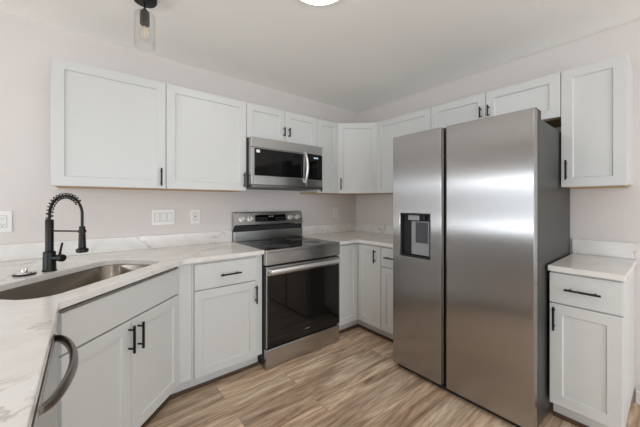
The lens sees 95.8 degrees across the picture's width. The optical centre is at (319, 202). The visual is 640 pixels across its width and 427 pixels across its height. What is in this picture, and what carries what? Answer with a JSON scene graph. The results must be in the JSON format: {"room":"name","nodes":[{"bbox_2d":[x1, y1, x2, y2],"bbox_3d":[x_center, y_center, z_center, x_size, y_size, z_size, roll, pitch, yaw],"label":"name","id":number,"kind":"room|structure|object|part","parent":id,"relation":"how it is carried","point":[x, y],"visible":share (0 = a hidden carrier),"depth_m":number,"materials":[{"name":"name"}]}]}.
{"room":"kitchen","nodes":[
{"label":"kitchen","id":0,"kind":"room"},
{"bbox_2d":[0,12,355,244],"bbox_3d":[-1.743,0.053,2.029,5.840,2.445,0.120,0,0,-39],"label":"wall","id":1,"kind":"structure","parent":0,"point":[27,47],"depth_m":2.07,"materials":[{"name":"white paint"}]},
{"bbox_2d":[0,211,11,231],"bbox_3d":[-1.950,0.116,1.776,0.080,0.130,0.009,0,0,-39],"label":"outlet","id":2,"kind":"object","parent":1,"relation":"attached to","point":[5,216],"visible":1,"depth_m":1.78,"materials":[{"name":"white plastic"}]},
{"bbox_2d":[0,216,6,226],"bbox_3d":[-1.948,0.116,1.774,0.034,0.068,0.002,0,0,-39],"label":"receptacle","id":3,"kind":"object","parent":2,"relation":"attached to","point":[3,219],"depth_m":1.78,"materials":[{"name":"grey plastic"}]},
{"bbox_2d":[51,56,165,189],"bbox_3d":[-1.421,-0.476,1.980,0.603,0.756,0.361,0,0,-39],"label":"upper cabinet","id":4,"kind":"object","parent":1,"relation":"attached to","point":[108,127],"visible":1,"depth_m":1.85,"materials":[{"name":"grey paint"}]},
{"bbox_3d":[-1.444,-0.104,2.009,0.571,0.012,0.287,0,0,-39],"label":"underside panel","id":5,"kind":"part","parent":4,"relation":"part of","materials":[{"name":"brown wood"}]},
{"bbox_3d":[-1.111,-0.180,2.023,0.011,0.125,0.036,0,0,-39],"label":"handle","id":6,"kind":"part","parent":4,"relation":"part of","materials":[{"name":"black metal"}]},
{"bbox_2d":[0,230,231,261],"bbox_3d":[-1.520,0.309,2.119,1.801,0.104,0.019,0,0,-39],"label":"backsplash","id":7,"kind":"structure","parent":1,"relation":"attached to","point":[22,251],"depth_m":2.13,"materials":[{"name":"stone"}]},
{"bbox_2d":[152,209,174,224],"bbox_3d":[-1.264,0.117,2.333,0.165,0.124,0.011,0,0,-39],"label":"light switch","id":8,"kind":"object","parent":1,"relation":"attached to","point":[159,217],"visible":1,"depth_m":2.33,"materials":[{"name":"white plastic"}]},
{"bbox_2d":[190,209,199,223],"bbox_3d":[-1.074,0.119,2.488,0.078,0.124,0.010,0,0,-39],"label":"outlet","id":9,"kind":"object","parent":1,"relation":"attached to","point":[194,213],"visible":1,"depth_m":2.48,"materials":[{"name":"white plastic"}]},
{"bbox_2d":[193,212,197,220],"bbox_3d":[-1.073,0.119,2.487,0.037,0.072,0.001,0,0,-39],"label":"receptacle","id":10,"kind":"object","parent":9,"relation":"attached to","point":[195,214],"depth_m":2.49,"materials":[{"name":"grey plastic"}]},
{"bbox_2d":[160,83,245,191],"bbox_3d":[-0.950,-0.476,2.364,0.612,0.756,0.361,0,0,-39],"label":"upper cabinet","id":11,"kind":"object","parent":1,"relation":"attached to","point":[206,132],"visible":0.89,"depth_m":2.23,"materials":[{"name":"grey paint"}]},
{"bbox_3d":[-0.973,-0.104,2.392,0.580,0.012,0.287,0,0,-39],"label":"underside panel","id":12,"kind":"part","parent":11,"relation":"part of","materials":[{"name":"brown wood"}]},
{"bbox_3d":[-0.631,-0.190,2.413,0.011,0.125,0.036,0,0,-39],"label":"handle","id":13,"kind":"part","parent":11,"relation":"part of","materials":[{"name":"black metal"}]},
{"bbox_2d":[246,102,316,146],"bbox_3d":[-0.417,-0.704,2.797,0.762,0.301,0.361,0,0,-39],"label":"upper cabinet","id":14,"kind":"object","parent":1,"relation":"attached to","point":[265,122],"visible":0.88,"depth_m":2.65,"materials":[{"name":"grey paint"}]},
{"bbox_3d":[-0.480,-0.704,2.572,0.377,0.297,0.020,0,0,-39],"label":"door","id":15,"kind":"part","parent":14,"relation":"part of","materials":[{"name":"grey paint"}]},
{"bbox_2d":[246,136,321,190],"bbox_3d":[-0.381,-0.339,2.753,0.761,0.418,0.454,0,0,-39],"label":"microwave","id":16,"kind":"object","parent":14,"relation":"attached to","point":[271,164],"visible":0.99,"depth_m":2.58,"materials":[{"name":"silver metal"}]},
{"bbox_3d":[-0.360,-0.306,2.572,0.565,0.310,0.040,0,0,-39],"label":"door","id":17,"kind":"part","parent":16,"relation":"part of","materials":[{"name":"silver metal"}]},
{"bbox_3d":[-0.284,-0.505,2.634,0.761,0.085,0.040,0,0,-39],"label":"panel","id":18,"kind":"part","parent":16,"relation":"part of","materials":[{"name":"silver metal"}]},
{"bbox_3d":[-0.127,-0.333,2.706,0.024,0.295,0.062,0,0,-39],"label":"handle","id":19,"kind":"part","parent":16,"relation":"part of","materials":[{"name":"silver metal"}]},
{"bbox_3d":[-0.065,-0.186,2.813,0.195,0.070,0.040,0,0,-39],"label":"trim","id":20,"kind":"part","parent":16,"relation":"part of","materials":[{"name":"silver metal"}]},
{"bbox_3d":[-0.065,-0.342,2.813,0.195,0.240,0.040,0,0,-39],"label":"control panel","id":21,"kind":"part","parent":16,"relation":"part of","materials":[{"name":"black glass"}]},
{"bbox_3d":[-0.184,-0.704,2.813,0.377,0.297,0.020,0,0,-39],"label":"door","id":22,"kind":"part","parent":14,"relation":"part of","materials":[{"name":"grey paint"}]},
{"bbox_2d":[299,119,337,193],"bbox_3d":[-0.007,-0.476,3.131,0.295,0.756,0.361,0,0,-39],"label":"upper cabinet","id":23,"kind":"object","parent":1,"relation":"attached to","point":[327,131],"visible":0.61,"depth_m":3.03,"materials":[{"name":"grey paint"}]},
{"bbox_3d":[-0.030,-0.104,3.159,0.263,0.012,0.287,0,0,-39],"label":"underside panel","id":24,"kind":"part","parent":23,"relation":"part of","materials":[{"name":"brown wood"}]},
{"bbox_3d":[0.078,-0.476,3.026,0.291,0.752,0.020,0,0,-39],"label":"door","id":25,"kind":"part","parent":23,"relation":"part of","materials":[{"name":"grey paint"}]},
{"bbox_2d":[333,207,337,216],"bbox_3d":[0.190,0.116,3.516,0.078,0.120,0.009,0,0,-39],"label":"outlet","id":26,"kind":"object","parent":1,"relation":"attached to","point":[335,209],"visible":1,"depth_m":3.51,"materials":[{"name":"white plastic"}]},
{"bbox_2d":[333,122,380,194],"bbox_3d":[0.420,-0.476,3.312,0.622,0.756,0.616,0,0,-39],"label":"upper cabinet","id":27,"kind":"object","parent":1,"relation":"attached to","point":[357,142],"visible":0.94,"depth_m":3.09,"materials":[{"name":"grey paint"}]},
{"bbox_3d":[0.423,-0.104,3.319,0.570,0.011,0.570,0,0,-39],"label":"underside panel","id":28,"kind":"part","parent":27,"relation":"part of","materials":[{"name":"brown wood"}]},
{"bbox_2d":[0,0,639,111],"bbox_3d":[0.061,-1.220,-0.191,5.840,0.100,5.840,0,0,-39],"label":"ceiling","id":29,"kind":"structure","parent":0,"point":[351,55],"depth_m":1.99,"materials":[{"name":"white paint"}]},
{"bbox_2d":[134,0,156,39],"bbox_3d":[-0.980,-1.019,1.617,0.124,0.299,0.124,0,0,-39],"label":"pendant light","id":30,"kind":"object","parent":29,"relation":"hanging from","point":[144,14],"visible":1,"depth_m":1.61,"materials":[{"name":"black metal"}]},
{"bbox_2d":[140,8,149,27],"bbox_3d":[-0.980,-1.038,1.617,0.048,0.094,0.048,0,0,-39],"label":"socket","id":31,"kind":"object","parent":30,"relation":"attached to","point":[144,14],"depth_m":1.60,"materials":[{"name":"black metal"}]},
{"bbox_2d":[300,0,337,5],"bbox_3d":[-0.003,-1.149,1.529,0.330,0.038,0.330,0,0,-39],"label":"recessed light","id":32,"kind":"object","parent":29,"relation":"in","point":[311,2],"visible":1,"depth_m":1.64,"materials":[{"name":"white paint"}]},
{"bbox_2d":[146,327,639,426],"bbox_3d":[0.061,1.315,-0.191,5.840,0.080,5.840,0,0,-39],"label":"floor","id":33,"kind":"structure","parent":0,"point":[354,380],"depth_m":1.87,"materials":[{"name":"brown wood"}]},
{"bbox_2d":[31,334,78,426],"bbox_3d":[-0.866,0.838,0.514,0.668,0.875,0.597,0,0,-39],"label":"dishwasher","id":34,"kind":"object","parent":33,"relation":"on","point":[45,414],"visible":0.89,"depth_m":0.71,"materials":[{"name":"silver metal"}]},
{"bbox_3d":[-0.666,0.792,0.676,0.041,0.757,0.593,0,0,-39],"label":"door","id":35,"kind":"part","parent":34,"relation":"part of","materials":[{"name":"silver metal"}]},
{"bbox_2d":[54,264,190,426],"bbox_3d":[-1.164,0.835,1.528,0.560,0.882,0.924,0,0,6],"label":"base cabinet","id":36,"kind":"object","parent":33,"relation":"on","point":[132,341],"visible":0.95,"depth_m":1.41,"materials":[{"name":"grey paint"}]},
{"bbox_3d":[-0.961,0.870,1.259,0.020,0.576,0.349,0,0,6],"label":"door","id":37,"kind":"part","parent":36,"relation":"part of","materials":[{"name":"grey paint"}]},
{"bbox_3d":[-0.962,0.788,1.445,0.020,0.746,0.800,0,0,6],"label":"frame","id":38,"kind":"part","parent":36,"relation":"part of","materials":[{"name":"grey paint"}]},
{"bbox_3d":[-0.917,0.667,1.410,0.036,0.135,0.011,0,0,6],"label":"handle","id":39,"kind":"part","parent":36,"relation":"part of","materials":[{"name":"black metal"}]},
{"bbox_3d":[-0.911,0.672,1.472,0.036,0.135,0.011,0,0,6],"label":"handle","id":40,"kind":"part","parent":36,"relation":"part of","materials":[{"name":"black metal"}]},
{"bbox_3d":[-0.922,0.870,1.636,0.020,0.576,0.400,0,0,6],"label":"door","id":41,"kind":"part","parent":36,"relation":"part of","materials":[{"name":"grey paint"}]},
{"bbox_3d":[-1.016,1.264,1.464,0.012,0.024,0.828,0,0,6],"label":"shoe moulding","id":42,"kind":"part","parent":36,"relation":"part of","materials":[{"name":"brown"}]},
{"bbox_3d":[-0.932,1.264,1.909,0.118,0.024,0.011,0,0,-39],"label":"shoe moulding","id":43,"kind":"part","parent":36,"relation":"part of","materials":[{"name":"brown"}]},
{"bbox_2d":[174,255,261,391],"bbox_3d":[-0.818,0.835,2.273,0.513,0.882,0.664,0,0,-39],"label":"base cabinet","id":44,"kind":"object","parent":33,"relation":"on","point":[226,294],"visible":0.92,"depth_m":2.03,"materials":[{"name":"grey paint"}]},
{"bbox_2d":[0,230,263,426],"bbox_3d":[-0.889,0.325,1.343,1.801,0.134,2.019,0,0,-39],"label":"countertop","id":45,"kind":"structure","parent":44,"relation":"on","point":[27,327],"depth_m":1.41,"materials":[{"name":"stone"}]},
{"bbox_2d":[12,268,36,276],"bbox_3d":[-1.478,0.345,1.445,0.088,0.032,0.088,0,0,-39],"label":"strainer","id":46,"kind":"object","parent":45,"relation":"on","point":[24,272],"visible":1,"depth_m":1.43,"materials":[{"name":"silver metal"}]},
{"bbox_2d":[15,268,33,274],"bbox_3d":[-1.478,0.341,1.445,0.068,0.024,0.068,0,0,-39],"label":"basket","id":47,"kind":"object","parent":46,"relation":"on","point":[24,271],"depth_m":1.43,"materials":[{"name":"silver metal"}]},
{"bbox_2d":[42,193,88,271],"bbox_3d":[-1.339,0.154,1.520,0.246,0.414,0.060,0,0,6],"label":"faucet","id":48,"kind":"object","parent":45,"relation":"on","point":[49,259],"visible":1,"depth_m":1.51,"materials":[{"name":"black metal"}]},
{"bbox_3d":[-1.380,0.260,1.524,0.063,0.100,0.038,0,0,6],"label":"lever handle","id":49,"kind":"part","parent":48,"relation":"part of","materials":[{"name":"black metal"}]},
{"bbox_3d":[-1.328,0.149,1.519,0.208,0.014,0.036,0,0,6],"label":"support arm","id":50,"kind":"part","parent":48,"relation":"part of","materials":[{"name":"black metal"}]},
{"bbox_2d":[0,264,155,309],"bbox_3d":[-1.195,0.498,1.457,0.424,0.213,0.788,0,0,6],"label":"sink","id":51,"kind":"object","parent":45,"relation":"in","point":[54,286],"visible":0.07,"depth_m":1.56,"materials":[{"name":"silver metal"}]},
{"bbox_3d":[-0.686,1.264,2.110,0.513,0.024,0.012,0,0,-39],"label":"shoe moulding","id":52,"kind":"part","parent":44,"relation":"part of","materials":[{"name":"brown"}]},
{"bbox_3d":[-0.653,0.494,2.038,0.445,0.169,0.020,0,0,-39],"label":"drawer","id":53,"kind":"part","parent":44,"relation":"part of","materials":[{"name":"grey paint"}]},
{"bbox_3d":[-0.653,0.872,2.038,0.445,0.572,0.020,0,0,-39],"label":"door","id":54,"kind":"part","parent":44,"relation":"part of","materials":[{"name":"grey paint"}]},
{"bbox_3d":[-0.624,0.497,2.026,0.150,0.011,0.036,0,0,-39],"label":"handle","id":55,"kind":"part","parent":44,"relation":"part of","materials":[{"name":"black metal"}]},
{"bbox_3d":[-0.473,0.680,2.149,0.011,0.135,0.036,0,0,-39],"label":"handle","id":56,"kind":"part","parent":44,"relation":"part of","materials":[{"name":"black metal"}]},
{"bbox_2d":[232,211,340,369],"bbox_3d":[-0.306,0.682,2.660,0.761,1.186,0.703,0,0,-39],"label":"range","id":57,"kind":"object","parent":33,"relation":"on","point":[301,275],"visible":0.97,"depth_m":2.44,"materials":[{"name":"silver metal"}]},
{"bbox_3d":[-0.505,0.177,2.906,0.761,0.176,0.070,0,0,-39],"label":"control panel","id":58,"kind":"part","parent":57,"relation":"part of","materials":[{"name":"silver metal"}]},
{"bbox_2d":[235,236,339,252],"bbox_3d":[-0.297,0.372,2.650,0.761,0.021,0.591,0,0,-39],"label":"cooktop","id":59,"kind":"object","parent":57,"relation":"in","point":[293,244],"depth_m":2.56,"materials":[{"name":"black glass"}]},
{"bbox_3d":[-0.129,0.800,2.443,0.753,0.620,0.034,0,0,-39],"label":"oven door","id":60,"kind":"part","parent":57,"relation":"part of","materials":[{"name":"black glass"}]},
{"bbox_3d":[-0.126,1.193,2.440,0.753,0.145,0.042,0,0,-39],"label":"storage drawer","id":61,"kind":"part","parent":57,"relation":"part of","materials":[{"name":"silver metal"}]},
{"bbox_3d":[-0.115,0.525,2.426,0.753,0.070,0.010,0,0,-39],"label":"door rail","id":62,"kind":"part","parent":57,"relation":"part of","materials":[{"name":"silver metal"}]},
{"bbox_3d":[-0.098,0.522,2.405,0.717,0.031,0.044,0,0,-39],"label":"handle","id":63,"kind":"part","parent":57,"relation":"part of","materials":[{"name":"silver metal"}]},
{"bbox_2d":[337,243,386,339],"bbox_3d":[0.406,0.835,3.109,0.900,0.882,0.913,0,0,-39],"label":"base cabinet","id":64,"kind":"object","parent":33,"relation":"on","point":[360,264],"visible":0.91,"depth_m":2.78,"materials":[{"name":"grey paint"}]},
{"bbox_2d":[299,223,392,247],"bbox_3d":[0.501,0.325,2.990,0.902,0.134,1.218,0,0,-39],"label":"countertop","id":65,"kind":"structure","parent":64,"relation":"on","point":[344,233],"depth_m":3.29,"materials":[{"name":"stone"}]},
{"bbox_3d":[0.266,0.782,2.786,0.263,0.750,0.020,0,0,-39],"label":"door","id":66,"kind":"part","parent":64,"relation":"part of","materials":[{"name":"grey paint"}]},
{"bbox_3d":[0.367,1.264,2.731,0.362,0.024,0.376,0,0,-39],"label":"shoe moulding","id":67,"kind":"part","parent":64,"relation":"part of","materials":[{"name":"brown"}]},
{"bbox_3d":[0.473,0.782,2.759,0.020,0.750,0.278,0,0,-39],"label":"door","id":68,"kind":"part","parent":64,"relation":"part of","materials":[{"name":"grey paint"}]},
{"bbox_2d":[381,246,392,341],"bbox_3d":[0.880,0.835,2.711,0.664,0.882,0.300,0,0,-39],"label":"base cabinet","id":69,"kind":"object","parent":33,"relation":"on","point":[386,252],"visible":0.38,"depth_m":2.59,"materials":[{"name":"grey paint"}]},
{"bbox_3d":[0.658,0.493,2.530,0.020,0.171,0.296,0,0,-39],"label":"drawer","id":70,"kind":"part","parent":69,"relation":"part of","materials":[{"name":"grey paint"}]},
{"bbox_3d":[0.658,0.872,2.530,0.020,0.572,0.296,0,0,-39],"label":"door","id":71,"kind":"part","parent":69,"relation":"part of","materials":[{"name":"grey paint"}]},
{"bbox_2d":[393,107,569,426],"bbox_3d":[1.183,0.376,2.160,0.845,1.800,0.912,0,0,-39],"label":"refrigerator","id":72,"kind":"object","parent":33,"relation":"on","point":[481,207],"visible":0.92,"depth_m":1.78,"materials":[{"name":"grey metal"}]},
{"bbox_3d":[0.714,0.361,2.114,0.060,1.739,0.393,0,0,-39],"label":"door","id":73,"kind":"part","parent":72,"relation":"part of","materials":[{"name":"silver metal"}]},
{"bbox_3d":[0.730,0.257,2.090,0.014,0.245,0.149,0,0,-39],"label":"plate","id":74,"kind":"part","parent":72,"relation":"part of","materials":[{"name":"grey plastic"}]},
{"bbox_3d":[0.846,0.358,1.960,0.049,1.725,0.012,0,0,-39],"label":"handle","id":75,"kind":"part","parent":72,"relation":"part of","materials":[{"name":"black plastic"}]},
{"bbox_3d":[1.013,0.361,1.747,0.060,1.739,0.485,0,0,-39],"label":"door","id":76,"kind":"part","parent":72,"relation":"part of","materials":[{"name":"silver metal"}]},
{"bbox_2d":[550,268,634,426],"bbox_3d":[1.659,0.835,1.753,0.664,0.882,0.300,0,0,-39],"label":"base cabinet","id":77,"kind":"object","parent":33,"relation":"on","point":[592,319],"visible":0.91,"depth_m":1.57,"materials":[{"name":"grey paint"}]},
{"bbox_3d":[1.336,0.660,1.653,0.036,0.135,0.011,0,0,-39],"label":"handle","id":78,"kind":"part","parent":77,"relation":"part of","materials":[{"name":"black metal"}]},
{"bbox_3d":[1.496,1.264,1.620,0.012,0.024,0.300,0,0,-39],"label":"shoe moulding","id":79,"kind":"part","parent":77,"relation":"part of","materials":[{"name":"brown"}]},
{"bbox_3d":[1.413,0.485,1.558,0.036,0.011,0.150,0,0,-39],"label":"handle","id":80,"kind":"part","parent":77,"relation":"part of","materials":[{"name":"black metal"}]},
{"bbox_3d":[1.437,0.487,1.573,0.020,0.168,0.296,0,0,-39],"label":"drawer","id":81,"kind":"part","parent":77,"relation":"part of","materials":[{"name":"grey paint"}]},
{"bbox_3d":[1.437,0.869,1.573,0.020,0.578,0.296,0,0,-39],"label":"door","id":82,"kind":"part","parent":77,"relation":"part of","materials":[{"name":"grey paint"}]},
{"bbox_2d":[548,239,636,281],"bbox_3d":[1.667,0.325,1.756,0.649,0.134,0.312,0,0,-39],"label":"countertop","id":83,"kind":"structure","parent":77,"relation":"on","point":[612,260],"depth_m":1.81,"materials":[{"name":"stone"}]},
{"bbox_2d":[356,20,639,401],"bbox_3d":[2.318,0.053,1.567,0.120,2.445,5.720,0,0,-39],"label":"wall","id":84,"kind":"structure","parent":0,"point":[602,214],"depth_m":2.05,"materials":[{"name":"white paint"}]},
{"bbox_2d":[302,223,392,234],"bbox_3d":[0.501,0.309,2.990,0.902,0.104,1.218,0,0,-39],"label":"backsplash","id":85,"kind":"structure","parent":84,"relation":"attached to","point":[343,227],"depth_m":3.44,"materials":[{"name":"stone"}]},
{"bbox_2d":[377,108,430,193],"bbox_3d":[0.909,-0.476,2.919,0.361,0.756,0.619,0,0,-39],"label":"upper cabinet","id":86,"kind":"object","parent":84,"relation":"attached to","point":[418,121],"visible":0.2,"depth_m":2.94,"materials":[{"name":"grey paint"}]},
{"bbox_2d":[431,72,560,128],"bbox_3d":[1.391,-0.707,2.326,0.361,0.295,0.911,0,0,-39],"label":"upper cabinet","id":87,"kind":"object","parent":84,"relation":"attached to","point":[542,93],"visible":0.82,"depth_m":2.12,"materials":[{"name":"grey paint"}]},
{"bbox_3d":[1.143,-0.707,2.417,0.020,0.291,0.452,0,0,-39],"label":"door","id":88,"kind":"part","parent":87,"relation":"part of","materials":[{"name":"grey paint"}]},
{"bbox_3d":[1.431,-0.707,2.064,0.020,0.291,0.451,0,0,-39],"label":"door","id":89,"kind":"part","parent":87,"relation":"part of","materials":[{"name":"grey paint"}]},
{"bbox_3d":[1.420,-0.565,2.349,0.287,0.012,0.879,0,0,-39],"label":"underside panel","id":90,"kind":"part","parent":87,"relation":"part of","materials":[{"name":"brown wood"}]},
{"bbox_2d":[356,18,639,112],"bbox_3d":[2.231,-1.163,1.574,0.006,0.010,5.600,0,0,-39],"label":"trim","id":91,"kind":"structure","parent":84,"relation":"attached to","point":[639,18],"depth_m":2.37,"materials":[{"name":"white paint"}]},
{"bbox_2d":[561,54,632,188],"bbox_3d":[1.773,-0.476,1.856,0.361,0.756,0.300,0,0,-39],"label":"upper cabinet","id":92,"kind":"object","parent":84,"relation":"attached to","point":[597,97],"visible":1,"depth_m":1.76,"materials":[{"name":"grey paint"}]},
{"bbox_3d":[1.571,-0.209,1.847,0.036,0.125,0.011,0,0,-39],"label":"handle","id":93,"kind":"part","parent":92,"relation":"part of","materials":[{"name":"black metal"}]},
{"bbox_3d":[1.802,-0.104,1.879,0.287,0.012,0.268,0,0,-39],"label":"underside panel","id":94,"kind":"part","parent":92,"relation":"part of","materials":[{"name":"brown wood"}]},
{"bbox_2d":[572,239,636,259],"bbox_3d":[1.912,0.309,1.955,0.019,0.104,0.312,0,0,-39],"label":"backsplash","id":95,"kind":"structure","parent":84,"relation":"attached to","point":[626,250],"depth_m":1.94,"materials":[{"name":"stone"}]},
{"bbox_2d":[635,390,639,404],"bbox_3d":[3.002,1.233,0.620,0.014,0.085,3.148,0,0,-39],"label":"baseboard","id":96,"kind":"structure","parent":84,"relation":"attached to","point":[637,392],"depth_m":1.83,"materials":[{"name":"white paint"}]}
]}

